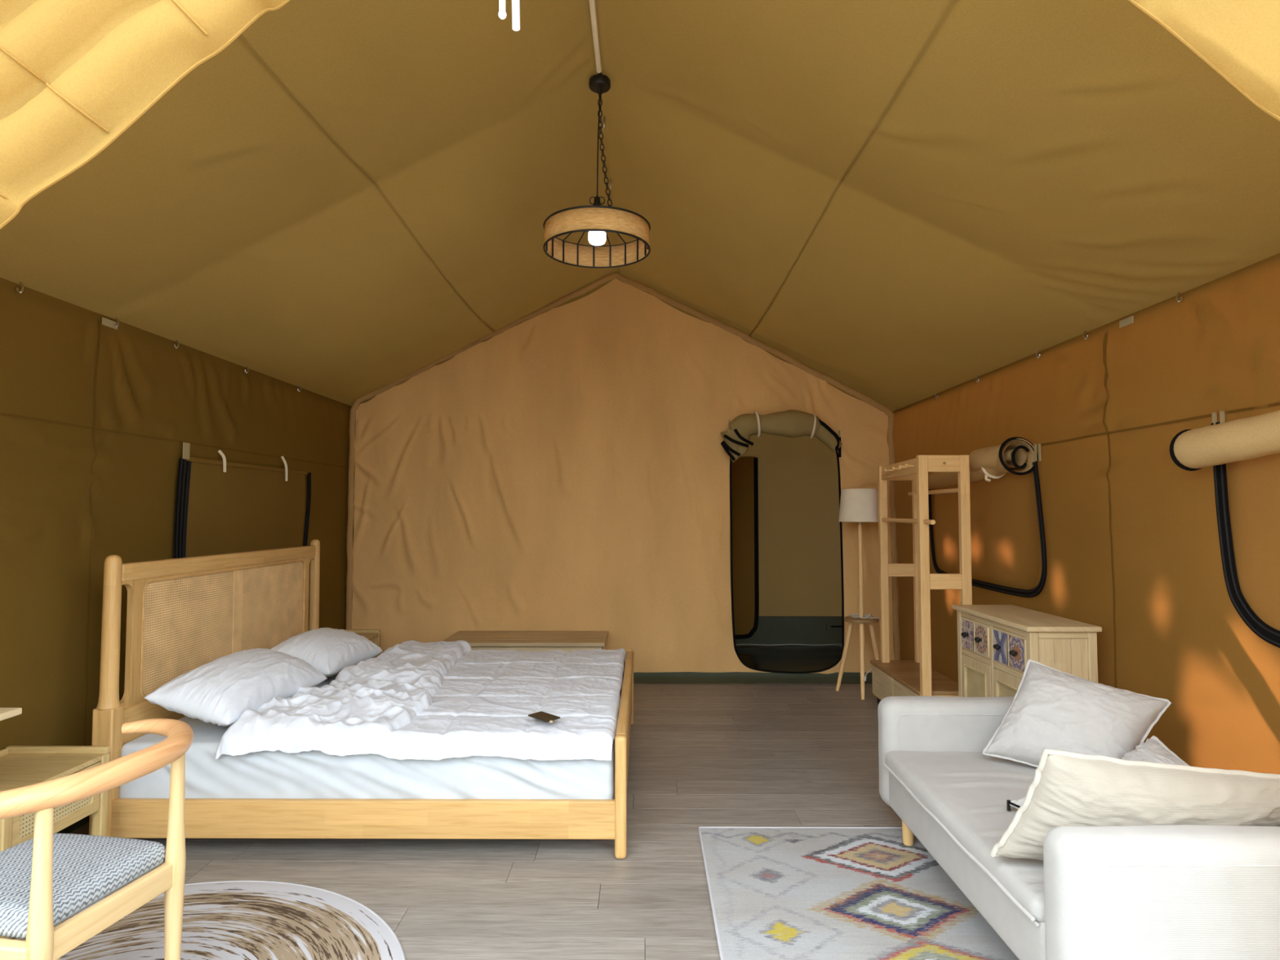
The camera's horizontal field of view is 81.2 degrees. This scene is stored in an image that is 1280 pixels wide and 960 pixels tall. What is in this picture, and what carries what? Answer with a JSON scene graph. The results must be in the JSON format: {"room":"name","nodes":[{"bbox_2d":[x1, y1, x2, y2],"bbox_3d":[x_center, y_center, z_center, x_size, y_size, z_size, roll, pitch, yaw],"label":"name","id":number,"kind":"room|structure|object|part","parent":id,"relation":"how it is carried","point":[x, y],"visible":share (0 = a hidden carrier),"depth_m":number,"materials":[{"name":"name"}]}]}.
{"room":"tent interior","nodes":[
{"label":"tent interior","id":0,"kind":"room"},
{"bbox_2d":[0,277,357,750],"bbox_3d":[-2.514,0.429,4.465,0.056,2.347,7.228,0,-3,0],"label":"wall","id":1,"kind":"structure","parent":0,"point":[98,411],"depth_m":3.46,"materials":[{"name":"fabric"}]},
{"bbox_2d":[56,814,89,833],"bbox_3d":[-2.508,1.507,3.541,0.012,0.110,5.480,0,-3,0],"label":"baseboard","id":2,"kind":"structure","parent":1,"relation":"attached to","point":[83,821],"depth_m":3.31,"materials":[{"name":"black"}]},
{"bbox_2d":[173,442,311,601],"bbox_3d":[-2.487,0.266,4.818,0.043,0.901,1.620,0,-3,0],"label":"window","id":3,"kind":"structure","parent":1,"relation":"in","point":[222,507],"depth_m":4.62,"materials":[{"name":"fabric"}]},
{"bbox_2d":[69,645,902,959],"bbox_3d":[-0.108,1.622,4.337,4.830,0.053,7.310,0,-3,0],"label":"floor","id":4,"kind":"structure","parent":0,"point":[701,754],"depth_m":3.13,"materials":[{"name":"grey wood"}]},
{"bbox_2d":[0,707,22,720],"bbox_3d":[-2.286,1.109,1.926,0.464,0.758,1.080,0,-3,0],"label":"desk","id":5,"kind":"object","parent":4,"relation":"on","point":[5,713],"visible":1,"depth_m":2.44,"materials":[{"name":"brown wood"}]},
{"bbox_2d":[0,745,110,938],"bbox_3d":[-2.283,1.278,2.682,0.400,0.490,0.489,0,-3,0],"label":"nightstand","id":6,"kind":"object","parent":4,"relation":"on","point":[20,766],"visible":0.56,"depth_m":2.78,"materials":[{"name":"brown wood"}]},
{"bbox_3d":[-2.103,1.282,2.457,0.038,0.462,0.038,0,-3,0],"label":"leg","id":7,"kind":"part","parent":6,"relation":"part of","materials":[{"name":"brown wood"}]},
{"bbox_3d":[-2.099,1.173,2.685,0.020,0.184,0.405,0,-3,0],"label":"drawer","id":8,"kind":"part","parent":6,"relation":"part of","materials":[{"name":"brown wood"}]},
{"bbox_3d":[-2.101,1.302,2.903,0.038,0.462,0.038,0,-3,0],"label":"leg","id":9,"kind":"part","parent":6,"relation":"part of","materials":[{"name":"brown wood"}]},
{"bbox_2d":[4,880,405,959],"bbox_3d":[-1.497,1.488,2.007,1.663,0.010,1.663,0,-3,0],"label":"round rug","id":10,"kind":"object","parent":4,"relation":"on","point":[223,920],"visible":0.74,"depth_m":2.50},
{"bbox_2d":[0,718,193,959],"bbox_3d":[-1.502,1.083,1.900,0.530,0.786,0.741,0,-3,10],"label":"armchair","id":11,"kind":"object","parent":10,"relation":"on","point":[47,878],"visible":1,"depth_m":1.85,"materials":[{"name":"brown wood"}]},
{"bbox_3d":[-1.564,1.065,1.696,0.430,0.055,0.035,0,-3,10],"label":"seat rail","id":12,"kind":"part","parent":11,"relation":"part of","materials":[{"name":"brown wood"}]},
{"bbox_3d":[-1.349,1.099,1.675,0.051,0.734,0.050,0,-3,10],"label":"leg","id":13,"kind":"part","parent":11,"relation":"part of","materials":[{"name":"brown wood"}]},
{"bbox_3d":[-1.537,1.018,1.909,0.413,0.076,0.400,0,-3,10],"label":"seat","id":14,"kind":"part","parent":11,"relation":"part of","materials":[{"name":"fabric"}]},
{"bbox_3d":[-1.429,0.723,1.904,0.382,0.067,0.741,0,-3,10],"label":"arm rail","id":15,"kind":"part","parent":11,"relation":"part of","materials":[{"name":"brown wood"}]},
{"bbox_3d":[-1.318,1.072,1.869,0.026,0.067,0.390,0,-3,10],"label":"seat rail","id":16,"kind":"part","parent":11,"relation":"part of","materials":[{"name":"brown wood"}]},
{"bbox_3d":[-1.496,1.084,2.100,0.430,0.055,0.035,0,-3,10],"label":"seat rail","id":17,"kind":"part","parent":11,"relation":"part of","materials":[{"name":"brown wood"}]},
{"bbox_3d":[-1.284,1.116,2.060,0.051,0.734,0.050,0,-3,10],"label":"leg","id":18,"kind":"part","parent":11,"relation":"part of","materials":[{"name":"brown wood"}]},
{"bbox_2d":[88,539,633,858],"bbox_3d":[-1.144,0.970,4.045,2.190,1.228,2.000,0,-3,0],"label":"bed","id":19,"kind":"object","parent":4,"relation":"on","point":[127,818],"visible":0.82,"depth_m":3.08,"materials":[{"name":"brown wood"}]},
{"bbox_3d":[-2.203,0.927,3.095,0.085,1.228,0.085,0,-3,0],"label":"headboard post","id":20,"kind":"part","parent":19,"relation":"part of","materials":[{"name":"brown wood"}]},
{"bbox_3d":[-2.183,1.188,4.041,0.020,0.352,1.853,0,-3,0],"label":"panel","id":21,"kind":"part","parent":19,"relation":"part of","materials":[{"name":"brown wood"}]},
{"bbox_3d":[-2.197,0.877,4.056,0.028,0.816,1.853,0,-3,0],"label":"headboard frame","id":22,"kind":"part","parent":19,"relation":"part of","materials":[{"name":"beige wicker"}]},
{"bbox_3d":[-2.197,0.435,4.076,0.042,0.075,1.853,0,-3,0],"label":"head rail","id":23,"kind":"part","parent":19,"relation":"part of","materials":[{"name":"brown wood"}]},
{"bbox_3d":[-2.193,0.741,4.066,0.005,0.528,1.581,0,-3,0],"label":"cane panel","id":24,"kind":"part","parent":19,"relation":"part of","materials":[{"name":"beige wicker"}]},
{"bbox_3d":[-2.191,1.014,5.008,0.085,1.228,0.085,0,-3,0],"label":"headboard post","id":25,"kind":"part","parent":19,"relation":"part of","materials":[{"name":"brown wood"}]},
{"bbox_3d":[-1.134,1.388,3.059,2.077,0.152,0.030,0,-3,0],"label":"rail","id":26,"kind":"part","parent":19,"relation":"part of","materials":[{"name":"brown wood"}]},
{"bbox_2d":[118,657,625,799],"bbox_3d":[-1.133,1.276,4.026,2.068,0.285,1.911,0,-3,0],"label":"mattress","id":27,"kind":"object","parent":19,"relation":"on","point":[277,774],"visible":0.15,"depth_m":3.08,"materials":[{"name":"white fabric"}]},
{"bbox_2d":[144,648,327,726],"bbox_3d":[-1.859,0.953,3.531,0.423,0.260,0.840,0,-3,3],"label":"pillow","id":28,"kind":"object","parent":27,"relation":"on","point":[218,691],"visible":0.84,"depth_m":3.29,"materials":[{"name":"white fabric"}]},
{"bbox_2d":[271,627,382,676],"bbox_3d":[-1.842,1.001,4.380,0.441,0.243,0.742,0,-3,0],"label":"pillow","id":29,"kind":"object","parent":27,"relation":"on","point":[328,651],"visible":0.7,"depth_m":4.20,"materials":[{"name":"white fabric"}]},
{"bbox_2d":[213,640,626,760],"bbox_3d":[-0.915,1.093,4.028,1.645,0.182,2.004,0,-3,0],"label":"duvet","id":30,"kind":"object","parent":27,"relation":"on","point":[437,700],"visible":1,"depth_m":3.39,"materials":[{"name":"white fabric"}]},
{"bbox_2d":[528,711,559,722],"bbox_3d":[-0.412,1.031,3.248,0.081,0.008,0.164,3,-4,-45],"label":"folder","id":31,"kind":"object","parent":30,"relation":"on","point":[542,716],"visible":1,"depth_m":3.25,"materials":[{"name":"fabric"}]},
{"bbox_3d":[-0.079,1.294,3.058,0.048,0.492,0.055,0,-3,0],"label":"foot post","id":32,"kind":"part","parent":19,"relation":"part of","materials":[{"name":"brown wood"}]},
{"bbox_3d":[-0.073,1.141,4.030,0.044,0.095,1.885,0,-3,0],"label":"foot rail","id":33,"kind":"part","parent":19,"relation":"part of","materials":[{"name":"brown wood"}]},
{"bbox_3d":[-0.072,1.334,4.022,0.026,0.300,1.885,0,-3,0],"label":"footboard","id":34,"kind":"part","parent":19,"relation":"part of","materials":[{"name":"brown wood"}]},
{"bbox_3d":[-0.067,1.381,4.986,0.048,0.492,0.055,0,-3,0],"label":"foot post","id":35,"kind":"part","parent":19,"relation":"part of","materials":[{"name":"brown wood"}]},
{"bbox_2d":[343,629,380,657],"bbox_3d":[-2.245,1.412,5.633,0.400,0.490,0.489,0,-3,0],"label":"nightstand","id":36,"kind":"object","parent":4,"relation":"on","point":[373,635],"visible":0.12,"depth_m":5.85,"materials":[{"name":"brown wood"}]},
{"bbox_3d":[-2.061,1.307,5.637,0.020,0.184,0.405,0,-3,0],"label":"drawer","id":37,"kind":"part","parent":36,"relation":"part of","materials":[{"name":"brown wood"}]},
{"bbox_3d":[-2.062,1.436,5.855,0.038,0.462,0.038,0,-3,0],"label":"leg","id":38,"kind":"part","parent":36,"relation":"part of","materials":[{"name":"brown wood"}]},
{"bbox_2d":[443,631,608,652],"bbox_3d":[-0.886,1.454,5.898,1.245,0.430,0.585,0,-3,0],"label":"bench","id":39,"kind":"object","parent":4,"relation":"on","point":[531,641],"visible":0.7,"depth_m":5.77,"materials":[{"name":"brown wood"}]},
{"bbox_2d":[835,488,879,699],"bbox_3d":[1.743,0.869,5.831,0.383,1.598,0.378,0,-3,0],"label":"floor lamp","id":40,"kind":"object","parent":4,"relation":"on","point":[856,504],"visible":0.88,"depth_m":5.77,"materials":[{"name":"fabric"}]},
{"bbox_3d":[1.620,1.387,5.899,0.151,0.569,0.039,-2,-3,30],"label":"leg","id":41,"kind":"part","parent":40,"relation":"part of","materials":[{"name":"brown wood"}]},
{"bbox_3d":[1.734,0.200,5.886,0.326,0.251,0.326,0,-3,0],"label":"lamp shade","id":42,"kind":"part","parent":40,"relation":"part of","materials":[{"name":"fabric"}]},
{"bbox_3d":[1.699,1.378,5.705,0.038,0.569,0.151,-1,-3,15],"label":"leg","id":43,"kind":"part","parent":40,"relation":"part of","materials":[{"name":"brown wood"}]},
{"bbox_3d":[1.861,1.385,5.866,0.151,0.569,0.039,1,-3,-15],"label":"leg","id":44,"kind":"part","parent":40,"relation":"part of","materials":[{"name":"brown wood"}]},
{"bbox_2d":[698,826,1018,959],"bbox_3d":[1.061,1.500,2.295,1.619,0.012,2.047,0,-3,0],"label":"rug","id":45,"kind":"object","parent":4,"relation":"on","point":[776,893],"visible":0.66,"depth_m":2.70,"materials":[{"name":"carpet"}]},
{"bbox_2d":[877,696,1279,959],"bbox_3d":[1.525,1.222,2.613,0.964,0.576,1.547,0,-3,0],"label":"sofa","id":46,"kind":"object","parent":45,"relation":"on","point":[1129,892],"visible":0.66,"depth_m":1.92,"materials":[{"name":"white fabric"}]},
{"bbox_3d":[1.132,1.472,3.152,0.052,0.125,0.051,0,-3,0],"label":"leg","id":47,"kind":"part","parent":46,"relation":"part of","materials":[{"name":"brown wood"}]},
{"bbox_3d":[1.538,1.206,3.312,0.946,0.480,0.150,0,-3,0],"label":"arm","id":48,"kind":"part","parent":46,"relation":"part of"},
{"bbox_2d":[884,751,1044,922],"bbox_3d":[1.465,1.170,2.616,0.828,0.101,1.262,0,-3,0],"label":"seat cushion","id":49,"kind":"object","parent":46,"relation":"on","point":[966,793],"depth_m":2.66,"materials":[{"name":"white fabric"}]},
{"bbox_2d":[1006,796,1026,810],"bbox_3d":[1.466,1.074,2.409,0.385,0.101,0.350,0,-3,-9],"label":"tag","id":50,"kind":"object","parent":46,"relation":"on","point":[1018,803],"visible":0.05,"depth_m":2.53,"materials":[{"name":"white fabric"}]},
{"bbox_3d":[1.255,1.107,2.541,0.012,0.036,0.006,0,-3,0],"label":"zip pull","id":51,"kind":"part","parent":50,"relation":"part of","materials":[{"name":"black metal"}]},
{"bbox_2d":[982,658,1171,767],"bbox_3d":[1.705,0.960,2.938,0.612,0.418,0.314,-2,-3,41],"label":"cushion","id":52,"kind":"object","parent":46,"relation":"on","point":[1051,708],"visible":0.85,"depth_m":2.88,"materials":[{"name":"white fabric"}]},
{"bbox_2d":[990,748,1279,860],"bbox_3d":[1.454,0.933,2.118,0.857,0.359,0.218,0,-3,0],"label":"cushion","id":53,"kind":"object","parent":46,"relation":"on","point":[1067,788],"visible":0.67,"depth_m":2.05,"materials":[{"name":"beige fabric"}]},
{"bbox_2d":[1121,735,1189,765],"bbox_3d":[1.750,1.027,2.538,0.287,0.206,0.359,0,-3,0],"label":"cushion","id":54,"kind":"object","parent":46,"relation":"on","point":[1153,750],"visible":0.17,"depth_m":2.60,"materials":[{"name":"white fabric"}]},
{"bbox_3d":[1.530,1.142,1.918,0.947,0.480,0.151,0,-3,0],"label":"arm","id":55,"kind":"part","parent":46,"relation":"part of"},
{"bbox_2d":[870,454,972,703],"bbox_3d":[1.897,0.748,5.070,0.396,1.765,1.241,0,-3,0],"label":"clothes rack","id":56,"kind":"object","parent":4,"relation":"on","point":[917,677],"visible":0.68,"depth_m":4.73,"materials":[{"name":"brown wood"}]},
{"bbox_3d":[1.736,1.474,5.341,0.008,0.210,0.465,0,-3,0],"label":"drawer","id":57,"kind":"part","parent":56,"relation":"part of","materials":[{"name":"brown wood"}]},
{"bbox_3d":[1.814,0.745,5.551,0.058,1.695,0.044,0,-3,0],"label":"post","id":58,"kind":"part","parent":56,"relation":"part of","materials":[{"name":"brown wood"}]},
{"bbox_3d":[1.733,1.452,4.861,0.008,0.210,0.465,0,-3,0],"label":"drawer","id":59,"kind":"part","parent":56,"relation":"part of","materials":[{"name":"brown wood"}]},
{"bbox_3d":[1.783,0.275,5.027,0.029,0.036,1.111,0,-3,3],"label":"hanging rod","id":60,"kind":"part","parent":56,"relation":"part of","materials":[{"name":"brown wood"}]},
{"bbox_3d":[2.069,0.745,5.549,0.058,1.695,0.044,0,-3,0],"label":"post","id":61,"kind":"part","parent":56,"relation":"part of","materials":[{"name":"brown wood"}]},
{"bbox_3d":[1.757,0.697,4.612,0.058,1.705,0.044,0,-3,0],"label":"post","id":62,"kind":"part","parent":56,"relation":"part of","materials":[{"name":"brown wood"}]},
{"bbox_3d":[2.036,0.083,5.184,0.030,0.036,1.072,0,-3,3],"label":"hanging rod","id":63,"kind":"part","parent":56,"relation":"part of","materials":[{"name":"brown wood"}]},
{"bbox_3d":[2.014,0.697,4.611,0.058,1.705,0.044,0,-3,0],"label":"post","id":64,"kind":"part","parent":56,"relation":"part of","materials":[{"name":"brown wood"}]},
{"bbox_2d":[951,604,1102,697],"bbox_3d":[2.023,1.150,3.974,0.365,0.862,0.876,0,-3,0],"label":"cabinet","id":65,"kind":"object","parent":4,"relation":"on","point":[996,643],"visible":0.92,"depth_m":3.82,"materials":[{"name":"brown wood"}]},
{"bbox_3d":[1.893,1.181,4.374,0.040,0.836,0.040,0,-3,0],"label":"post","id":66,"kind":"part","parent":65,"relation":"part of","materials":[{"name":"brown wood"}]},
{"bbox_3d":[1.876,0.889,4.356,0.009,0.158,0.010,0,-3,0],"label":"tile frame","id":67,"kind":"part","parent":65,"relation":"part of","materials":[{"name":"brown wood"}]},
{"bbox_3d":[1.859,0.885,4.273,0.032,0.034,0.041,0,-3,0],"label":"knob","id":68,"kind":"part","parent":65,"relation":"part of","materials":[{"name":"black metal"}]},
{"bbox_3d":[1.875,0.881,4.186,0.009,0.158,0.010,0,-3,0],"label":"tile frame","id":69,"kind":"part","parent":65,"relation":"part of","materials":[{"name":"brown wood"}]},
{"bbox_3d":[1.885,0.880,4.184,0.016,0.180,0.364,0,-3,0],"label":"drawer","id":70,"kind":"part","parent":65,"relation":"part of","materials":[{"name":"brown wood"}]},
{"bbox_3d":[1.884,1.234,4.168,0.018,0.459,0.364,0,-3,0],"label":"door","id":71,"kind":"part","parent":65,"relation":"part of","materials":[{"name":"brown wood"}]},
{"bbox_3d":[1.858,0.878,4.102,0.032,0.034,0.041,0,-3,0],"label":"knob","id":72,"kind":"part","parent":65,"relation":"part of","materials":[{"name":"black metal"}]},
{"bbox_3d":[1.874,0.874,4.016,0.009,0.158,0.010,0,-3,0],"label":"tile frame","id":73,"kind":"part","parent":65,"relation":"part of","materials":[{"name":"brown wood"}]},
{"bbox_3d":[1.873,0.871,3.963,0.009,0.158,0.010,0,-3,0],"label":"tile frame","id":74,"kind":"part","parent":65,"relation":"part of","materials":[{"name":"brown wood"}]},
{"bbox_3d":[1.887,0.978,3.983,0.022,0.030,0.760,0,-3,0],"label":"rail","id":75,"kind":"part","parent":65,"relation":"part of","materials":[{"name":"brown wood"}]},
{"bbox_3d":[1.887,0.763,3.993,0.022,0.034,0.760,0,-3,0],"label":"rail","id":76,"kind":"part","parent":65,"relation":"part of","materials":[{"name":"brown wood"}]},
{"bbox_3d":[1.856,0.868,3.880,0.032,0.034,0.041,0,-3,0],"label":"knob","id":77,"kind":"part","parent":65,"relation":"part of","materials":[{"name":"black metal"}]},
{"bbox_3d":[1.882,1.216,3.775,0.018,0.459,0.364,0,-3,0],"label":"door","id":78,"kind":"part","parent":65,"relation":"part of","materials":[{"name":"brown wood"}]},
{"bbox_3d":[1.872,0.864,3.792,0.009,0.158,0.010,0,-3,0],"label":"tile frame","id":79,"kind":"part","parent":65,"relation":"part of","materials":[{"name":"brown wood"}]},
{"bbox_3d":[1.883,0.863,3.791,0.016,0.180,0.364,0,-3,0],"label":"drawer","id":80,"kind":"part","parent":65,"relation":"part of","materials":[{"name":"brown wood"}]},
{"bbox_3d":[1.855,0.860,3.709,0.032,0.034,0.041,0,-3,0],"label":"knob","id":81,"kind":"part","parent":65,"relation":"part of","materials":[{"name":"black metal"}]},
{"bbox_3d":[1.871,0.856,3.623,0.009,0.158,0.010,0,-3,0],"label":"tile frame","id":82,"kind":"part","parent":65,"relation":"part of","materials":[{"name":"brown wood"}]},
{"bbox_3d":[1.887,1.145,3.575,0.040,0.836,0.040,0,-3,0],"label":"post","id":83,"kind":"part","parent":65,"relation":"part of","materials":[{"name":"brown wood"}]},
{"bbox_3d":[1.948,1.099,3.573,0.079,0.687,0.012,0,-3,0],"label":"panel","id":84,"kind":"part","parent":65,"relation":"part of","materials":[{"name":"brown wood"}]},
{"bbox_3d":[2.027,1.099,3.572,0.079,0.687,0.012,0,-3,0],"label":"panel","id":85,"kind":"part","parent":65,"relation":"part of","materials":[{"name":"brown wood"}]},
{"bbox_3d":[2.027,0.743,3.586,0.240,0.032,0.020,0,-3,0],"label":"rail","id":86,"kind":"part","parent":65,"relation":"part of","materials":[{"name":"brown wood"}]},
{"bbox_3d":[2.107,1.099,3.572,0.079,0.687,0.012,0,-3,0],"label":"panel","id":87,"kind":"part","parent":65,"relation":"part of","materials":[{"name":"brown wood"}]},
{"bbox_3d":[2.167,1.145,3.573,0.040,0.836,0.040,0,-3,0],"label":"post","id":88,"kind":"part","parent":65,"relation":"part of","materials":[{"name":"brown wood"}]},
{"bbox_2d":[346,271,900,674],"bbox_3d":[-0.151,-0.079,6.358,4.684,3.434,0.056,0,-3,0],"label":"wall","id":89,"kind":"structure","parent":0,"point":[567,468],"depth_m":6.36,"materials":[{"name":"fabric"}]},
{"bbox_2d":[633,671,872,684],"bbox_3d":[-0.151,1.647,6.220,4.620,0.075,0.128,0,-3,0],"label":"baseboard","id":90,"kind":"structure","parent":89,"relation":"attached to","point":[748,677],"depth_m":6.24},
{"bbox_2d":[720,409,844,673],"bbox_3d":[1.193,0.516,6.223,1.050,2.213,0.251,0,-3,0],"label":"door","id":91,"kind":"structure","parent":89,"relation":"in","point":[790,423],"depth_m":6.22,"materials":[{"name":"fabric"}]},
{"bbox_2d":[0,0,1279,412],"bbox_3d":[-0.106,-1.319,4.520,4.888,1.204,7.210,0,-3,0],"label":"ceiling","id":92,"kind":"structure","parent":0,"point":[907,202],"depth_m":3.18,"materials":[{"name":"fabric"}]},
{"bbox_2d":[0,0,289,229],"bbox_3d":[-1.381,-0.282,1.393,2.264,3.430,0.068,0,-3,0],"label":"curtain","id":93,"kind":"object","parent":92,"relation":"hanging from","point":[75,75],"visible":1,"depth_m":1.41,"materials":[{"name":"fabric"}]},
{"bbox_3d":[-1.369,-1.319,4.528,2.363,1.204,7.210,0,-3,0],"label":"roof panel","id":94,"kind":"part","parent":92,"relation":"part of","materials":[{"name":"fabric"}]},
{"bbox_2d":[497,0,506,19],"bbox_3d":[-0.420,-1.629,2.279,0.028,0.454,0.025,0,-3,0],"label":"tube","id":95,"kind":"object","parent":92,"relation":"hanging from","point":[502,14],"visible":1,"depth_m":2.26,"materials":[{"name":"white"}]},
{"bbox_2d":[511,0,519,31],"bbox_3d":[-0.379,-1.627,2.279,0.029,0.514,0.023,0,-3,0],"label":"tube","id":96,"kind":"object","parent":92,"relation":"hanging from","point":[515,3],"visible":1,"depth_m":2.26,"materials":[{"name":"white"}]},
{"bbox_2d":[542,71,650,268],"bbox_3d":[-0.204,-1.525,3.574,0.510,0.870,0.510,0,-3,0],"label":"pendant lamp","id":97,"kind":"object","parent":92,"relation":"hanging from","point":[597,219],"visible":1,"depth_m":3.55,"materials":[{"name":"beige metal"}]},
{"bbox_3d":[-0.204,-1.149,3.557,0.498,0.107,0.498,0,-3,0],"label":"lamp shade","id":98,"kind":"part","parent":97,"relation":"part of","materials":[{"name":"beige wicker"}]},
{"bbox_3d":[-0.204,-1.163,3.558,0.086,0.078,0.086,0,-3,0],"label":"bulb","id":99,"kind":"part","parent":97,"relation":"part of","materials":[{"name":"white glass"}]},
{"bbox_3d":[1.075,-1.320,4.513,2.525,1.204,7.210,0,-3,0],"label":"roof panel","id":100,"kind":"part","parent":92,"relation":"part of","materials":[{"name":"fabric"}]},
{"bbox_2d":[1127,0,1279,121],"bbox_3d":[1.043,-0.283,1.378,2.414,3.430,0.066,0,-3,0],"label":"curtain","id":101,"kind":"object","parent":92,"relation":"hanging from","point":[1239,40],"visible":1,"depth_m":1.40,"materials":[{"name":"fabric"}]},
{"bbox_2d":[741,432,841,616],"bbox_3d":[-0.085,-0.002,8.067,4.830,3.534,0.035,0,-3,0],"label":"wall","id":102,"kind":"structure","parent":0,"point":[799,544],"depth_m":8.03,"materials":[{"name":"fabric"}]},
{"bbox_2d":[731,456,759,639],"bbox_3d":[0.831,0.664,7.950,0.863,2.047,0.029,0,-3,0],"label":"door","id":103,"kind":"structure","parent":102,"relation":"in","point":[744,470],"depth_m":7.95,"materials":[{"name":"fabric"}]},
{"bbox_2d":[735,616,842,645],"bbox_3d":[-0.085,1.607,7.949,4.770,0.310,0.034,0,-3,0],"label":"baseboard","id":104,"kind":"structure","parent":102,"relation":"attached to","point":[771,630],"depth_m":7.94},
{"bbox_2d":[887,253,1279,774],"bbox_3d":[2.296,0.428,4.435,0.048,2.347,7.228,0,-3,0],"label":"wall","id":105,"kind":"structure","parent":0,"point":[1131,534],"depth_m":3.40,"materials":[{"name":"fabric"}]},
{"bbox_2d":[928,436,1047,597],"bbox_3d":[2.197,0.256,5.102,0.227,0.946,1.802,0,-3,0],"label":"window","id":106,"kind":"structure","parent":105,"relation":"in","point":[1005,490],"depth_m":4.69,"materials":[{"name":"fabric"}]},
{"bbox_2d":[928,438,1034,488],"bbox_3d":[2.197,-0.078,5.165,0.209,0.255,1.706,0,-3,0],"label":"rolled blind","id":107,"kind":"object","parent":106,"relation":"attached to","point":[1011,464],"depth_m":4.56,"materials":[{"name":"fabric"}]},
{"bbox_3d":[2.293,0.306,5.092,0.009,0.750,1.570,0,-3,0],"label":"panel","id":108,"kind":"part","parent":106,"relation":"part of","materials":[{"name":"fabric"}]},
{"bbox_2d":[1168,409,1279,648],"bbox_3d":[2.199,0.147,2.207,0.168,0.895,1.549,0,-3,0],"label":"window","id":109,"kind":"structure","parent":105,"relation":"in","point":[1250,553],"depth_m":2.76,"materials":[{"name":"fabric"}]},
{"bbox_2d":[1173,409,1279,468],"bbox_3d":[2.196,-0.170,2.241,0.159,0.185,1.492,0,-3,0],"label":"rolled blind","id":110,"kind":"object","parent":109,"relation":"attached to","point":[1254,442],"depth_m":2.72,"materials":[{"name":"fabric"}]},
{"bbox_3d":[2.275,0.173,2.155,0.013,0.750,1.450,0,-3,0],"label":"panel","id":111,"kind":"part","parent":109,"relation":"part of","materials":[{"name":"fabric"}]}
]}

